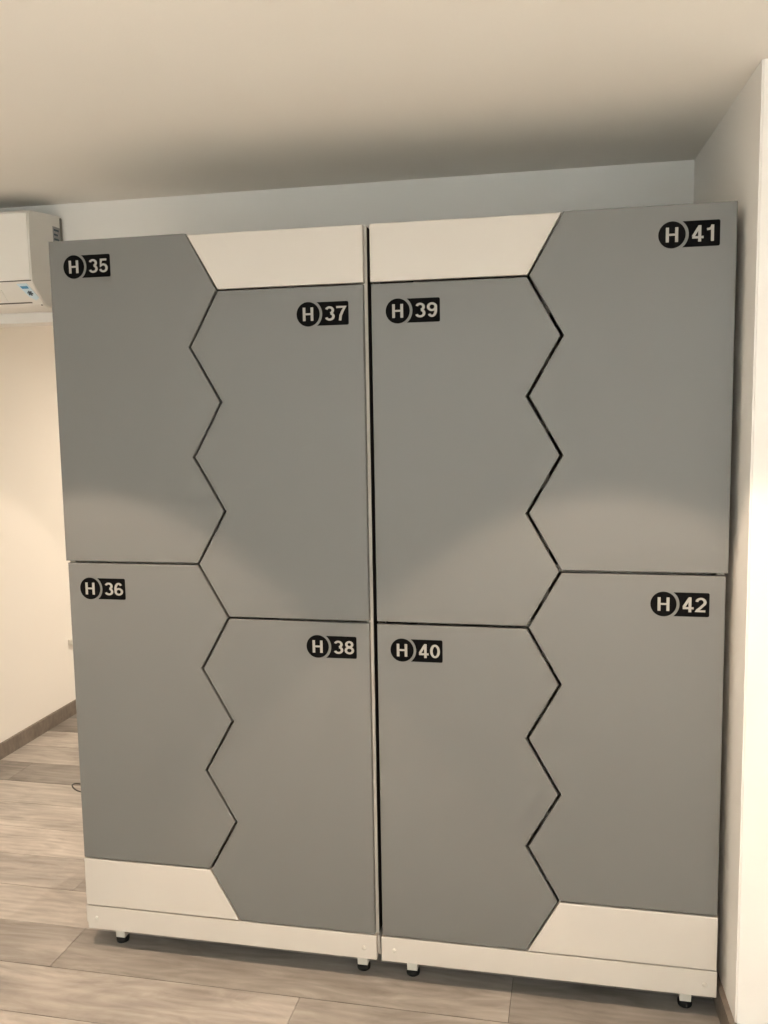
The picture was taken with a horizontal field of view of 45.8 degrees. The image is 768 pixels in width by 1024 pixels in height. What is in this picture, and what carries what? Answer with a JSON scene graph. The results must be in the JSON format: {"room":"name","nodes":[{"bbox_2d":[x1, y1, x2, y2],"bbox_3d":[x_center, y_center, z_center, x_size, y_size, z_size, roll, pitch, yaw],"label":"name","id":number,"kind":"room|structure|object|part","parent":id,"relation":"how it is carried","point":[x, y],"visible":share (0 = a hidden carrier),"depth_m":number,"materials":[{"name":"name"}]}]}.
{"room":"changing room","nodes":[
{"label":"changing room","id":0,"kind":"room"},
{"bbox_2d":[0,326,75,742],"bbox_3d":[-2.359,0.211,2.385,0.132,2.543,8.250,0,7,12],"label":"wall","id":1,"kind":"structure","parent":0,"point":[37,678],"depth_m":4.65,"materials":[{"name":"beige paint"}]},
{"bbox_2d":[0,699,76,759],"bbox_3d":[-2.271,1.385,2.503,0.019,0.078,8.030,0,7,12],"label":"baseboard","id":2,"kind":"structure","parent":1,"relation":"attached to","point":[45,724],"depth_m":4.69,"materials":[{"name":"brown wood"}]},
{"bbox_2d":[0,160,694,327],"bbox_3d":[-0.484,0.063,3.429,3.146,2.521,0.132,0,7,12],"label":"wall","id":3,"kind":"structure","parent":0,"point":[672,182],"depth_m":3.13,"materials":[{"name":"beige paint"}]},
{"bbox_2d":[0,210,62,313],"bbox_3d":[-1.628,-0.917,3.380,0.842,0.344,0.216,0,7,12],"label":"air conditioner","id":4,"kind":"object","parent":3,"relation":"attached to","point":[25,281],"visible":0.77,"depth_m":3.23,"materials":[{"name":"white plastic"}]},
{"bbox_3d":[-1.651,-0.936,3.274,0.823,0.230,0.004,0,7,12],"label":"panel","id":5,"kind":"part","parent":4,"relation":"part of","materials":[{"name":"white plastic"}]},
{"bbox_2d":[0,713,719,1023],"bbox_3d":[0.115,1.465,2.004,5.104,0.055,8.250,0,7,12],"label":"floor","id":6,"kind":"structure","parent":0,"point":[55,968],"depth_m":2.67,"materials":[{"name":"grey wood"}]},
{"bbox_2d":[48,224,382,970],"bbox_3d":[-0.435,0.267,2.886,0.942,2.147,0.552,0,7,12],"label":"locker","id":7,"kind":"object","parent":6,"relation":"on","point":[215,390],"visible":0.92,"depth_m":2.61,"materials":[{"name":"grey laminate"}]},
{"bbox_3d":[-0.845,-0.698,2.580,0.146,0.065,0.002,0,7,12],"label":"number plate","id":8,"kind":"part","parent":7,"relation":"part of","materials":[{"name":"black plastic"}]},
{"bbox_3d":[-0.832,0.227,2.684,0.146,0.065,0.002,0,7,12],"label":"number plate","id":9,"kind":"part","parent":7,"relation":"part of","materials":[{"name":"black plastic"}]},
{"bbox_3d":[-0.704,-0.313,2.605,0.503,0.923,0.020,0,7,12],"label":"door","id":10,"kind":"part","parent":7,"relation":"part of","materials":[{"name":"grey laminate"}]},
{"bbox_3d":[-0.686,0.608,2.708,0.498,0.917,0.020,0,7,12],"label":"door","id":11,"kind":"part","parent":7,"relation":"part of","materials":[{"name":"grey laminate"}]},
{"bbox_3d":[-0.678,1.143,2.768,0.500,0.150,0.020,0,7,12],"label":"filler panel","id":12,"kind":"part","parent":7,"relation":"part of","materials":[{"name":"white laminate"}]},
{"bbox_3d":[-0.299,-0.690,2.475,0.499,0.150,0.020,0,7,12],"label":"filler panel","id":13,"kind":"part","parent":7,"relation":"part of","materials":[{"name":"white laminate"}]},
{"bbox_3d":[-0.290,-0.155,2.535,0.497,0.917,0.020,0,7,12],"label":"door","id":14,"kind":"part","parent":7,"relation":"part of","materials":[{"name":"grey laminate"}]},
{"bbox_3d":[-0.275,0.763,2.638,0.497,0.917,0.020,0,7,12],"label":"door","id":15,"kind":"part","parent":7,"relation":"part of","materials":[{"name":"grey laminate"}]},
{"bbox_3d":[-0.167,-0.535,2.454,0.146,0.065,0.002,0,7,12],"label":"number plate","id":16,"kind":"part","parent":7,"relation":"part of","materials":[{"name":"black plastic"}]},
{"bbox_3d":[-0.148,0.380,2.556,0.146,0.065,0.002,0,7,12],"label":"number plate","id":17,"kind":"part","parent":7,"relation":"part of","materials":[{"name":"black plastic"}]},
{"bbox_2d":[369,201,737,1007],"bbox_3d":[0.485,0.274,2.691,0.922,2.145,0.552,0,7,12],"label":"locker","id":18,"kind":"object","parent":6,"relation":"on","point":[553,392],"visible":1,"depth_m":2.41,"materials":[{"name":"grey laminate"}]},
{"bbox_3d":[0.076,-0.533,2.402,0.146,0.065,0.002,0,7,12],"label":"number plate","id":19,"kind":"part","parent":18,"relation":"part of","materials":[{"name":"black plastic"}]},
{"bbox_3d":[0.089,0.383,2.506,0.146,0.065,0.002,0,7,12],"label":"number plate","id":20,"kind":"part","parent":18,"relation":"part of","materials":[{"name":"black plastic"}]},
{"bbox_3d":[0.208,-0.686,2.368,0.499,0.150,0.020,0,7,12],"label":"filler panel","id":21,"kind":"part","parent":18,"relation":"part of","materials":[{"name":"white laminate"}]},
{"bbox_3d":[0.217,-0.151,2.428,0.496,0.916,0.020,0,7,12],"label":"door","id":22,"kind":"part","parent":18,"relation":"part of","materials":[{"name":"grey laminate"}]},
{"bbox_3d":[0.233,0.767,2.531,0.496,0.916,0.020,0,7,12],"label":"door","id":23,"kind":"part","parent":18,"relation":"part of","materials":[{"name":"grey laminate"}]},
{"bbox_3d":[0.648,1.153,2.487,0.500,0.150,0.020,0,7,12],"label":"filler panel","id":24,"kind":"part","parent":18,"relation":"part of","materials":[{"name":"white laminate"}]},
{"bbox_3d":[0.639,0.617,2.427,0.497,0.916,0.020,0,7,12],"label":"door","id":25,"kind":"part","parent":18,"relation":"part of","materials":[{"name":"grey laminate"}]},
{"bbox_3d":[0.626,-0.303,2.323,0.502,0.920,0.020,0,7,12],"label":"door","id":26,"kind":"part","parent":18,"relation":"part of","materials":[{"name":"grey laminate"}]},
{"bbox_3d":[0.764,0.239,2.345,0.146,0.065,0.002,0,7,12],"label":"number plate","id":27,"kind":"part","parent":18,"relation":"part of","materials":[{"name":"black plastic"}]},
{"bbox_3d":[0.752,-0.686,2.241,0.146,0.065,0.002,0,7,12],"label":"number plate","id":28,"kind":"part","parent":18,"relation":"part of","materials":[{"name":"black plastic"}]},
{"bbox_2d":[0,0,767,207],"bbox_3d":[0.073,-1.035,1.723,5.104,0.110,8.250,0,7,12],"label":"ceiling","id":29,"kind":"structure","parent":0,"point":[101,100],"depth_m":2.21,"materials":[{"name":"paint"}]},
{"bbox_2d":[694,58,767,1023],"bbox_3d":[1.867,0.128,2.496,1.899,2.521,0.988,0,7,12],"label":"wall","id":30,"kind":"structure","parent":0,"point":[732,165],"depth_m":2.26,"materials":[{"name":"beige paint"}]},
{"bbox_2d":[712,971,736,1023],"bbox_3d":[1.810,1.311,2.558,1.800,0.078,0.848,0,7,12],"label":"baseboard","id":31,"kind":"structure","parent":30,"relation":"attached to","point":[725,1016],"depth_m":2.43,"materials":[{"name":"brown wood"}]}
]}

